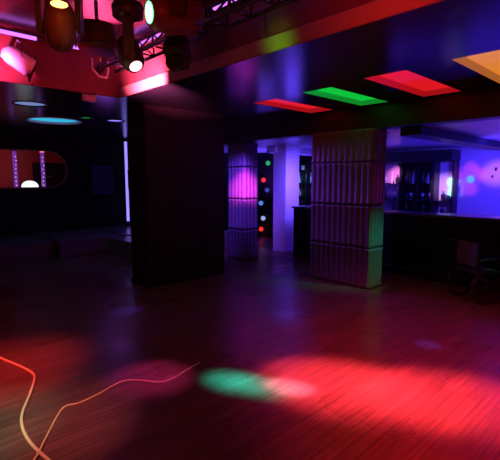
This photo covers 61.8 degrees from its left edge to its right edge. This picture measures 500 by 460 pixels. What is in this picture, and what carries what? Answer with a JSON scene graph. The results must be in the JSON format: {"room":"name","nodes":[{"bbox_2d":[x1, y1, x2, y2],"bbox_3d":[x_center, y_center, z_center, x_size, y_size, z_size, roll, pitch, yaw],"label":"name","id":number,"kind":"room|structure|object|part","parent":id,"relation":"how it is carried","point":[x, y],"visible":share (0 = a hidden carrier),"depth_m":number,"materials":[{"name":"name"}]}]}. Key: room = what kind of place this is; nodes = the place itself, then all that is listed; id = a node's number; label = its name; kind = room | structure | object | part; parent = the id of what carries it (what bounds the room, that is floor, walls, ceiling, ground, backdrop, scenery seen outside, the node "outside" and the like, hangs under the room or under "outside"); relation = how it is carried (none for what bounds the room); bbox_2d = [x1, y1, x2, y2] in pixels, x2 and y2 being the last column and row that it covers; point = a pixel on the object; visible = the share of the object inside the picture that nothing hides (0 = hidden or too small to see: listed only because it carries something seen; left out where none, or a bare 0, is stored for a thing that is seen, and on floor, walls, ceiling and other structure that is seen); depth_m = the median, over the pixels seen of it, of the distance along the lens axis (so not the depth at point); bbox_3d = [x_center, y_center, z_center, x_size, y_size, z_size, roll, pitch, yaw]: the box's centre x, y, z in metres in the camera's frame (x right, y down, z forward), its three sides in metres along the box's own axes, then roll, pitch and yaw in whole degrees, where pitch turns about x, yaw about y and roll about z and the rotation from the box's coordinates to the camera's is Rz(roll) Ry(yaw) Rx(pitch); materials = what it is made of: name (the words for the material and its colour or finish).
{"room":"entertainment venue","nodes":[
{"label":"entertainment venue","id":0,"kind":"room"},
{"bbox_2d":[0,150,62,186],"bbox_3d":[-6.986,-1.583,10.704,4.400,1.300,0.100,-6,9,-43],"label":"wall","id":1,"kind":"structure","parent":0,"point":[25,159],"depth_m":11.35,"materials":[{"name":"red paint"}]},
{"bbox_2d":[0,131,130,236],"bbox_3d":[-6.034,-0.824,9.204,10.000,2.750,0.100,-6,9,-43],"label":"wall","id":2,"kind":"structure","parent":0,"point":[71,205],"depth_m":10.51,"materials":[{"name":"black paint"}]},
{"bbox_2d":[0,148,67,188],"bbox_3d":[-5.804,-1.366,9.276,3.454,0.934,0.044,-6,9,-43],"label":"trim","id":3,"kind":"structure","parent":2,"relation":"attached to","point":[59,155],"depth_m":9.95,"materials":[{"name":"brown paint"}]},
{"bbox_2d":[90,165,113,194],"bbox_3d":[-3.917,-1.326,11.082,0.600,0.760,0.030,-6,9,-43],"label":"picture frame","id":4,"kind":"object","parent":2,"relation":"attached to","point":[101,176],"visible":1,"depth_m":11.07,"materials":[{"name":"grey"}]},
{"bbox_2d":[93,168,110,191],"bbox_3d":[-3.923,-1.326,11.088,0.480,0.640,0.010,-6,9,-43],"label":"picture","id":5,"kind":"object","parent":4,"relation":"attached to","point":[101,176],"depth_m":11.08,"materials":[{"name":"black"}]},
{"bbox_2d":[123,141,129,221],"bbox_3d":[-3.390,-1.321,11.460,0.072,2.200,0.136,-6,9,-43],"label":"tube","id":6,"kind":"object","parent":2,"relation":"attached to","point":[125,160],"visible":0.98,"depth_m":11.42,"materials":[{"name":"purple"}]},
{"bbox_2d":[224,87,499,144],"bbox_3d":[1.564,-1.761,6.679,0.260,0.390,13.750,-6,9,-43],"label":"ceiling beam","id":7,"kind":"structure","parent":2,"relation":"attached to","point":[479,105],"depth_m":6.09,"materials":[{"name":"black paint"}]},
{"bbox_2d":[0,0,215,42],"bbox_3d":[-0.899,-1.881,1.624,4.430,0.050,7.100,-6,9,-43],"label":"ceiling","id":8,"kind":"structure","parent":0,"point":[20,15],"depth_m":4.22,"materials":[{"name":"paint"}]},
{"bbox_2d":[0,26,41,41],"bbox_3d":[-2.909,-2.104,4.234,1.470,0.087,0.117,-6,9,-43],"label":"tube","id":9,"kind":"object","parent":8,"relation":"attached to","point":[3,30],"visible":1,"depth_m":4.57,"materials":[{"name":"purple"}]},
{"bbox_2d":[35,0,83,51],"bbox_3d":[-1.470,-1.720,3.218,0.301,0.649,0.343,-6,9,-43],"label":"light","id":10,"kind":"object","parent":8,"relation":"hanging from","point":[57,20],"visible":1,"depth_m":3.17,"materials":[{"name":"grey"}]},
{"bbox_2d":[77,1,116,56],"bbox_3d":[-1.428,-1.891,3.898,0.356,0.450,0.356,-6,9,-43],"label":"housing","id":11,"kind":"object","parent":8,"relation":"hanging from","point":[97,40],"visible":0.85,"depth_m":3.79,"materials":[{"name":"brown metal"}]},
{"bbox_2d":[91,57,108,78],"bbox_3d":[-1.849,-2.080,5.152,0.172,0.393,0.170,0,7,0],"label":"light","id":12,"kind":"object","parent":8,"relation":"hanging from","point":[97,72],"visible":0.76,"depth_m":5.14,"materials":[{"name":"white paint"}]},
{"bbox_2d":[111,0,144,72],"bbox_3d":[-0.979,-1.664,3.348,0.250,0.792,0.293,-6,9,-43],"label":"light","id":13,"kind":"object","parent":8,"relation":"hanging from","point":[127,51],"visible":1,"depth_m":3.26,"materials":[{"name":"grey metal"}]},
{"bbox_2d":[139,33,166,46],"bbox_3d":[-1.140,-2.164,4.732,0.117,0.087,1.290,-6,9,-43],"label":"tube","id":14,"kind":"object","parent":8,"relation":"attached to","point":[158,34],"visible":0.03,"depth_m":4.70,"materials":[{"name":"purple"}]},
{"bbox_2d":[145,0,204,35],"bbox_3d":[-0.533,-1.736,2.980,0.426,0.667,0.382,-6,9,-43],"label":"light","id":15,"kind":"object","parent":8,"relation":"hanging from","point":[169,17],"visible":1,"depth_m":2.91,"materials":[{"name":"grey metal"}]},
{"bbox_2d":[98,0,298,72],"bbox_3d":[0.242,-1.845,3.000,0.240,0.349,5.718,-6,9,-43],"label":"lighting truss","id":16,"kind":"object","parent":8,"relation":"hanging from","point":[238,6],"visible":0.51,"depth_m":3.56,"materials":[{"name":"grey metal"}]},
{"bbox_2d":[162,35,192,71],"bbox_3d":[-0.648,-1.575,3.749,0.180,0.313,0.304,1,7,11],"label":"spotlight","id":17,"kind":"object","parent":16,"relation":"hanging from","point":[176,49],"visible":0.98,"depth_m":3.67,"materials":[{"name":"grey metal"}]},
{"bbox_2d":[210,0,243,11],"bbox_3d":[0.084,-2.011,3.456,0.117,0.087,1.240,-6,9,-43],"label":"tube","id":18,"kind":"object","parent":8,"relation":"attached to","point":[224,6],"visible":0.43,"depth_m":3.80,"materials":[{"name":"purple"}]},
{"bbox_2d":[0,0,375,89],"bbox_3d":[-0.899,-1.583,1.660,4.390,0.546,7.060,-6,9,-43],"label":"ceiling","id":19,"kind":"structure","parent":0,"point":[73,66],"depth_m":4.39,"materials":[{"name":"paint"}]},
{"bbox_2d":[0,40,36,82],"bbox_3d":[-2.466,-1.833,4.510,0.395,0.406,0.258,-6,9,-43],"label":"spotlight","id":20,"kind":"object","parent":19,"relation":"attached to","point":[12,56],"visible":1,"depth_m":4.43,"materials":[{"name":"white paint"}]},
{"bbox_3d":[-2.398,-1.773,4.608,0.095,0.262,0.243,-3,7,-23],"label":"barn door","id":21,"kind":"part","parent":20,"relation":"part of","materials":[{"name":"black paint"}]},
{"bbox_2d":[0,72,118,97],"bbox_3d":[-3.267,-1.643,4.156,4.229,0.095,0.033,-6,9,-43],"label":"trim","id":22,"kind":"structure","parent":19,"relation":"attached to","point":[5,77],"depth_m":5.03,"materials":[{"name":"paint"}]},
{"bbox_2d":[119,0,443,97],"bbox_3d":[0.631,-1.533,3.110,0.034,0.125,6.865,-6,9,-43],"label":"ceiling beam","id":23,"kind":"structure","parent":19,"relation":"attached to","point":[376,10],"depth_m":3.39,"materials":[{"name":"paint"}]},
{"bbox_2d":[224,153,229,229],"bbox_3d":[-0.745,-1.011,12.168,1.650,2.418,0.100,-6,9,-43],"label":"wall partition","id":24,"kind":"structure","parent":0,"point":[226,167],"depth_m":12.13,"materials":[{"name":"black"}]},
{"bbox_2d":[0,236,499,459],"bbox_3d":[-0.734,0.959,6.295,13.400,0.100,15.900,-6,9,-43],"label":"floor","id":25,"kind":"structure","parent":0,"point":[293,365],"depth_m":3.72,"materials":[{"name":"brown wood"}]},
{"bbox_2d":[0,356,50,459],"bbox_3d":[-1.758,1.261,3.258,0.286,0.022,2.901,-6,9,-40],"label":"cable","id":26,"kind":"object","parent":25,"relation":"on","point":[23,430],"visible":0.99,"depth_m":2.97,"materials":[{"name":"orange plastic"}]},
{"bbox_2d":[0,235,53,263],"bbox_3d":[-6.849,0.593,7.417,5.940,0.360,1.490,-6,9,-43],"label":"stage platform","id":27,"kind":"object","parent":25,"relation":"on","point":[20,248],"visible":1,"depth_m":8.65,"materials":[{"name":"grey"}]},
{"bbox_2d":[32,225,130,259],"bbox_3d":[-3.179,0.191,10.658,3.840,0.390,1.820,-6,9,-43],"label":"stage platform","id":28,"kind":"object","parent":25,"relation":"on","point":[67,244],"visible":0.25,"depth_m":9.26,"materials":[{"name":"grey"}]},
{"bbox_2d":[33,362,199,459],"bbox_3d":[-1.062,1.273,3.095,0.502,0.039,1.793,3,8,25],"label":"cable","id":29,"kind":"object","parent":25,"relation":"on","point":[63,407],"visible":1,"depth_m":3.21,"materials":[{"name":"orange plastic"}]},
{"bbox_2d":[109,230,227,259],"bbox_3d":[-1.734,0.291,9.901,2.800,0.370,1.220,-6,9,-43],"label":"stage platform","id":30,"kind":"object","parent":25,"relation":"on","point":[121,246],"visible":0.09,"depth_m":9.06,"materials":[{"name":"grey"}]},
{"bbox_2d":[127,104,224,287],"bbox_3d":[-1.185,-0.557,6.974,1.535,2.749,0.570,-6,9,-43],"label":"square column","id":31,"kind":"structure","parent":25,"relation":"on","point":[176,156],"depth_m":6.63,"materials":[{"name":"black paint"}]},
{"bbox_2d":[227,142,257,259],"bbox_3d":[-0.152,-0.606,8.822,0.444,2.408,0.564,-6,9,-43],"label":"column","id":32,"kind":"structure","parent":25,"relation":"on","point":[242,156],"depth_m":8.64,"materials":[{"name":"grey"}]},
{"bbox_3d":[-0.152,-1.557,8.708,0.444,0.469,0.564,-6,9,-43],"label":"ribbed panel","id":33,"kind":"part","parent":32,"relation":"part of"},
{"bbox_3d":[-0.152,-0.989,8.776,0.444,0.626,0.564,-6,9,-43],"label":"ribbed panel","id":34,"kind":"part","parent":32,"relation":"part of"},
{"bbox_3d":[-0.152,-0.349,8.852,0.444,0.616,0.564,-6,9,-43],"label":"ribbed panel","id":35,"kind":"part","parent":32,"relation":"part of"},
{"bbox_3d":[-0.152,0.279,8.927,0.444,0.601,0.564,-6,9,-43],"label":"ribbed panel","id":36,"kind":"part","parent":32,"relation":"part of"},
{"bbox_2d":[273,146,298,251],"bbox_3d":[0.845,-0.729,9.805,0.470,2.418,0.380,-6,9,-43],"label":"wall pier","id":37,"kind":"object","parent":25,"relation":"on","point":[286,158],"visible":0.93,"depth_m":9.64,"materials":[{"name":"paint"}]},
{"bbox_2d":[309,128,387,288],"bbox_3d":[1.547,-0.357,6.740,0.434,2.408,1.184,-6,9,-43],"label":"column","id":38,"kind":"structure","parent":25,"relation":"on","point":[348,183],"depth_m":6.49,"materials":[{"name":"grey"}]},
{"bbox_3d":[1.547,0.528,6.846,0.434,0.601,1.184,-6,9,-43],"label":"ribbed panel","id":39,"kind":"part","parent":38,"relation":"part of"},
{"bbox_3d":[1.547,-0.100,6.771,0.434,0.616,1.184,-6,9,-43],"label":"ribbed panel","id":40,"kind":"part","parent":38,"relation":"part of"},
{"bbox_3d":[1.547,-0.740,6.694,0.434,0.626,1.184,-6,9,-43],"label":"ribbed panel","id":41,"kind":"part","parent":38,"relation":"part of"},
{"bbox_3d":[1.547,-1.308,6.626,0.434,0.469,1.184,-6,9,-43],"label":"ribbed panel","id":42,"kind":"part","parent":38,"relation":"part of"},
{"bbox_2d":[292,205,499,291],"bbox_3d":[4.002,0.385,6.082,0.618,1.090,8.760,-6,9,-43],"label":"bar counter","id":43,"kind":"object","parent":25,"relation":"on","point":[415,243],"depth_m":6.88,"materials":[{"name":"black"}]},
{"bbox_2d":[292,205,499,221],"bbox_3d":[4.023,-0.138,6.039,0.560,0.040,8.760,-6,9,-43],"label":"countertop","id":44,"kind":"structure","parent":43,"relation":"on","point":[390,212],"depth_m":6.83,"materials":[{"name":"grey"}]},
{"bbox_3d":[3.929,0.809,5.784,0.036,0.034,8.360,-6,9,-43],"label":"foot rail","id":45,"kind":"part","parent":43,"relation":"part of","materials":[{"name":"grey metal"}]},
{"bbox_2d":[446,239,499,304],"bbox_3d":[3.182,0.553,5.760,0.774,0.831,0.528,-2,7,-13],"label":"wheelchair","id":46,"kind":"object","parent":25,"relation":"on","point":[467,252],"visible":1,"depth_m":5.65,"materials":[{"name":"black metal"}]},
{"bbox_3d":[2.952,0.318,5.680,0.022,0.334,0.387,-2,7,-13],"label":"backrest","id":47,"kind":"part","parent":46,"relation":"part of","materials":[{"name":"grey"}]},
{"bbox_3d":[3.173,0.519,5.754,0.616,0.753,0.476,-2,7,-13],"label":"frame","id":48,"kind":"part","parent":46,"relation":"part of","materials":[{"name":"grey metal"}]},
{"bbox_3d":[3.139,0.549,5.750,0.370,0.035,0.387,-2,7,-13],"label":"seat","id":49,"kind":"part","parent":46,"relation":"part of","materials":[{"name":"grey fabric"}]},
{"bbox_3d":[3.192,0.391,5.530,0.264,0.022,0.044,-2,7,-13],"label":"armrest","id":50,"kind":"part","parent":46,"relation":"part of","materials":[{"name":"black rubber"}]},
{"bbox_3d":[3.025,-0.158,11.575,0.501,0.765,5.000,-6,9,-43],"label":"bar cabinet","id":51,"kind":"object","parent":25,"relation":"on","visible":0},
{"bbox_2d":[299,165,311,204],"bbox_3d":[1.795,-1.478,12.858,0.330,1.540,1.206,-6,9,-43],"label":"shelf unit","id":52,"kind":"object","parent":51,"relation":"on","point":[307,197],"visible":0.14,"depth_m":12.85,"materials":[{"name":"black paint"}]},
{"bbox_3d":[1.907,-1.490,12.964,0.020,1.540,1.170,-6,9,-43],"label":"panel","id":53,"kind":"part","parent":52,"relation":"part of","materials":[{"name":"black paint"}]},
{"bbox_2d":[382,163,400,209],"bbox_3d":[3.601,-1.113,10.991,0.330,1.260,0.906,-6,9,-43],"label":"shelf unit","id":54,"kind":"object","parent":51,"relation":"on","point":[393,203],"visible":0.33,"depth_m":11.03,"materials":[{"name":"purple"}]},
{"bbox_2d":[390,187,392,198],"bbox_3d":[3.690,-0.959,10.879,0.076,0.301,0.074,-6,9,-43],"label":"bottle","id":55,"kind":"object","parent":54,"relation":"on","point":[391,192],"visible":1,"depth_m":10.86,"materials":[{"name":"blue glass"}]},
{"bbox_3d":[3.894,-1.075,10.671,0.310,1.260,0.036,-6,9,-43],"label":"panel","id":56,"kind":"part","parent":54,"relation":"part of","materials":[{"name":"black paint"}]},
{"bbox_2d":[399,162,433,211],"bbox_3d":[4.184,-1.041,10.383,0.330,1.260,0.816,-6,9,-43],"label":"shelf unit","id":57,"kind":"object","parent":51,"relation":"on","point":[413,205],"visible":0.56,"depth_m":10.48,"materials":[{"name":"black paint"}]},
{"bbox_3d":[3.908,-1.073,10.657,0.310,1.260,0.036,-6,9,-43],"label":"panel","id":58,"kind":"part","parent":57,"relation":"part of","materials":[{"name":"black paint"}]},
{"bbox_2d":[412,171,414,183],"bbox_3d":[4.076,-1.308,10.429,0.076,0.301,0.074,-6,9,-43],"label":"bottle","id":59,"kind":"object","parent":57,"relation":"on","point":[413,175],"visible":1,"depth_m":10.40,"materials":[{"name":"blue glass"}]},
{"bbox_2d":[427,171,429,183],"bbox_3d":[4.338,-1.276,10.155,0.076,0.301,0.074,-6,9,-43],"label":"bottle","id":60,"kind":"object","parent":57,"relation":"on","point":[428,175],"visible":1,"depth_m":10.13,"materials":[{"name":"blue glass"}]},
{"bbox_3d":[4.446,-1.006,10.096,0.310,1.260,0.036,-6,9,-43],"label":"panel","id":61,"kind":"part","parent":57,"relation":"part of","materials":[{"name":"black paint"}]},
{"bbox_2d":[431,161,459,213],"bbox_3d":[4.632,-0.985,9.916,0.330,1.260,0.476,-6,9,-43],"label":"shelf unit","id":62,"kind":"object","parent":51,"relation":"on","point":[445,174],"visible":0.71,"depth_m":9.99,"materials":[{"name":"mirror glass"},{"name":"black paint"}]},
{"bbox_3d":[4.473,-1.003,10.067,0.310,1.260,0.036,-6,9,-43],"label":"panel","id":63,"kind":"part","parent":62,"relation":"part of","materials":[{"name":"black paint"}]},
{"bbox_2d":[441,191,444,200],"bbox_3d":[4.594,-0.809,9.941,0.100,0.226,0.098,-6,9,-43],"label":"bottle","id":64,"kind":"object","parent":62,"relation":"on","point":[443,194],"visible":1,"depth_m":9.91,"materials":[{"name":"clear glass"}]},
{"bbox_3d":[4.745,-0.997,10.022,0.020,1.260,0.440,-6,9,-43],"label":"panel","id":65,"kind":"part","parent":62,"relation":"part of","materials":[{"name":"white paint"}]},
{"bbox_3d":[4.777,-0.965,9.751,0.310,1.260,0.036,-6,9,-43],"label":"panel","id":66,"kind":"part","parent":62,"relation":"part of","materials":[{"name":"black paint"}]},
{"bbox_2d":[0,0,499,139],"bbox_3d":[-1.241,-1.591,4.043,10.000,0.001,13.800,-6,9,-43],"label":"ceiling","id":67,"kind":"structure","parent":0,"point":[424,41],"depth_m":4.56,"materials":[{"name":"black"}]},
{"bbox_2d":[11,101,47,106],"bbox_3d":[-3.207,-1.843,6.092,0.480,0.028,0.480,-6,9,-43],"label":"recessed light","id":68,"kind":"object","parent":67,"relation":"in","point":[18,103],"visible":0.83,"depth_m":6.11,"materials":[{"name":"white plastic"}]},
{"bbox_2d":[14,102,44,105],"bbox_3d":[-3.207,-1.851,6.091,0.416,0.010,0.416,-6,9,-43],"label":"diffuser","id":69,"kind":"object","parent":68,"relation":"attached to","point":[15,103],"depth_m":6.11,"materials":[{"name":"white plastic"}]},
{"bbox_2d":[25,117,81,124],"bbox_3d":[-3.673,-2.066,7.843,0.960,0.056,0.960,-6,9,-43],"label":"round ceiling light","id":70,"kind":"object","parent":67,"relation":"attached to","point":[44,120],"visible":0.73,"depth_m":8.05,"materials":[{"name":"white paint"}]},
{"bbox_2d":[30,118,76,121],"bbox_3d":[-3.673,-2.089,7.840,0.896,0.010,0.896,-6,9,-43],"label":"diffuser","id":71,"kind":"object","parent":70,"relation":"attached to","point":[31,119],"depth_m":7.99,"materials":[{"name":"blue plastic"}]},
{"bbox_2d":[80,93,95,102],"bbox_3d":[-2.083,-1.705,5.387,0.180,0.097,0.086,-6,9,-43],"label":"sensor box","id":72,"kind":"object","parent":67,"relation":"attached to","point":[84,97],"visible":0.98,"depth_m":5.35,"materials":[{"name":"grey"}]},
{"bbox_2d":[85,95,95,100],"bbox_3d":[-2.051,-1.699,5.365,0.135,0.060,0.008,-6,9,-43],"label":"grille","id":73,"kind":"object","parent":72,"relation":"attached to","point":[87,97],"depth_m":5.36,"materials":[{"name":"grey"}]},
{"bbox_2d":[105,119,124,122],"bbox_3d":[-2.527,-2.051,7.831,0.360,0.028,0.360,-6,9,-43],"label":"recessed light","id":74,"kind":"object","parent":67,"relation":"in","point":[111,120],"visible":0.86,"depth_m":7.87,"materials":[{"name":"purple plastic"}]},
{"bbox_2d":[256,99,331,112],"bbox_3d":[0.678,-1.897,6.300,1.320,0.070,0.450,-6,9,-43],"label":"recessed light","id":75,"kind":"object","parent":67,"relation":"in","point":[279,103],"visible":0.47,"depth_m":6.47,"materials":[{"name":"red plastic"}]},
{"bbox_2d":[266,99,318,108],"bbox_3d":[0.678,-1.924,6.296,1.180,0.015,0.360,-6,9,-43],"label":"diffuser","id":76,"kind":"object","parent":75,"relation":"attached to","point":[277,102],"depth_m":6.41,"materials":[{"name":"red plastic"}]},
{"bbox_2d":[303,87,386,105],"bbox_3d":[1.312,-1.813,5.603,1.370,0.070,0.440,-6,9,-43],"label":"recessed light","id":77,"kind":"object","parent":67,"relation":"in","point":[331,93],"visible":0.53,"depth_m":5.75,"materials":[{"name":"green plastic"}]},
{"bbox_2d":[318,87,375,100],"bbox_3d":[1.312,-1.841,5.600,1.230,0.015,0.350,-6,9,-43],"label":"diffuser","id":78,"kind":"object","parent":77,"relation":"attached to","point":[331,92],"depth_m":5.69,"materials":[{"name":"green plastic"}]},
{"bbox_2d":[365,70,459,96],"bbox_3d":[1.938,-1.727,4.878,1.470,0.070,0.480,-6,9,-43],"label":"recessed light","id":79,"kind":"object","parent":67,"relation":"in","point":[405,80],"visible":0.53,"depth_m":4.99,"materials":[{"name":"red plastic"}]},
{"bbox_2d":[378,70,448,90],"bbox_3d":[1.938,-1.754,4.875,1.330,0.015,0.390,-6,9,-43],"label":"diffuser","id":80,"kind":"object","parent":79,"relation":"attached to","point":[406,79],"depth_m":4.94,"materials":[{"name":"red plastic"}]},
{"bbox_2d":[452,50,499,83],"bbox_3d":[2.604,-1.646,4.205,1.600,0.070,0.500,-6,9,-43],"label":"recessed light","id":81,"kind":"object","parent":67,"relation":"in","point":[487,64],"visible":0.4,"depth_m":4.13,"materials":[{"name":"orange plastic"}]},
{"bbox_2d":[466,50,499,74],"bbox_3d":[2.604,-1.673,4.202,1.460,0.015,0.410,-6,9,-43],"label":"diffuser","id":82,"kind":"object","parent":81,"relation":"attached to","point":[488,62],"depth_m":4.10,"materials":[{"name":"orange plastic"}]},
{"bbox_2d":[256,153,273,237],"bbox_3d":[0.471,-0.993,12.015,0.100,2.418,1.800,-6,9,-43],"label":"wall partition","id":83,"kind":"structure","parent":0,"point":[265,171],"depth_m":11.97,"materials":[{"name":"black"}]},
{"bbox_2d":[224,119,499,155],"bbox_3d":[3.241,-1.801,8.317,4.420,0.060,13.800,-6,9,-43],"label":"ceiling","id":84,"kind":"structure","parent":0,"point":[486,129],"depth_m":8.00,"materials":[{"name":"grey paint"}]},
{"bbox_2d":[400,126,499,149],"bbox_3d":[3.934,-1.624,7.605,4.400,0.119,0.310,-6,9,-43],"label":"beam","id":85,"kind":"structure","parent":84,"relation":"attached to","point":[426,133],"depth_m":6.76,"materials":[{"name":"black paint"}]},
{"bbox_2d":[299,146,499,215],"bbox_3d":[4.844,-0.848,10.037,0.100,2.600,13.900,-6,9,-43],"label":"wall","id":86,"kind":"structure","parent":0,"point":[478,192],"depth_m":9.55,"materials":[{"name":"paint"}]},
{"bbox_2d":[266,146,311,155],"bbox_3d":[1.667,-1.992,10.762,3.280,0.139,0.280,-6,9,-43],"label":"trim","id":87,"kind":"structure","parent":86,"relation":"attached to","point":[271,149],"depth_m":10.15,"materials":[{"name":"paint"}]},
{"bbox_2d":[299,149,460,165],"bbox_3d":[2.874,-1.950,11.549,0.498,0.250,5.420,-6,9,-43],"label":"trim","id":88,"kind":"structure","parent":86,"relation":"attached to","point":[448,154],"depth_m":10.01,"materials":[{"name":"black paint"}]},
{"bbox_3d":[-6.372,-0.810,10.147,4.400,0.098,1.680,-6,9,-43],"label":"wall","id":89,"kind":"structure","parent":0,"visible":0},
{"bbox_2d":[12,150,17,186],"bbox_3d":[-5.773,-1.442,10.285,0.160,1.120,0.160,-6,9,-43],"label":"column","id":90,"kind":"structure","parent":89,"relation":"on","point":[14,158],"depth_m":10.25,"materials":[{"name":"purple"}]},
{"bbox_2d":[21,181,38,186],"bbox_3d":[-5.426,-1.050,10.316,0.380,0.335,0.380,-6,9,-43],"label":"dome lamp","id":91,"kind":"object","parent":89,"relation":"on","point":[26,183],"visible":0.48,"depth_m":10.18,"materials":[{"name":"white"}]},
{"bbox_2d":[40,151,45,186],"bbox_3d":[-5.309,-1.494,10.723,0.160,1.120,0.160,-6,9,-43],"label":"column","id":92,"kind":"structure","parent":89,"relation":"on","point":[41,152],"depth_m":10.68,"materials":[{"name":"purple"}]},
{"bbox_2d":[32,162,64,186],"bbox_3d":[-5.517,-1.437,11.504,0.840,0.820,0.200,-6,9,-43],"label":"screen","id":93,"kind":"object","parent":89,"relation":"on","point":[57,170],"visible":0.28,"depth_m":11.49,"materials":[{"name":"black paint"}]}
]}

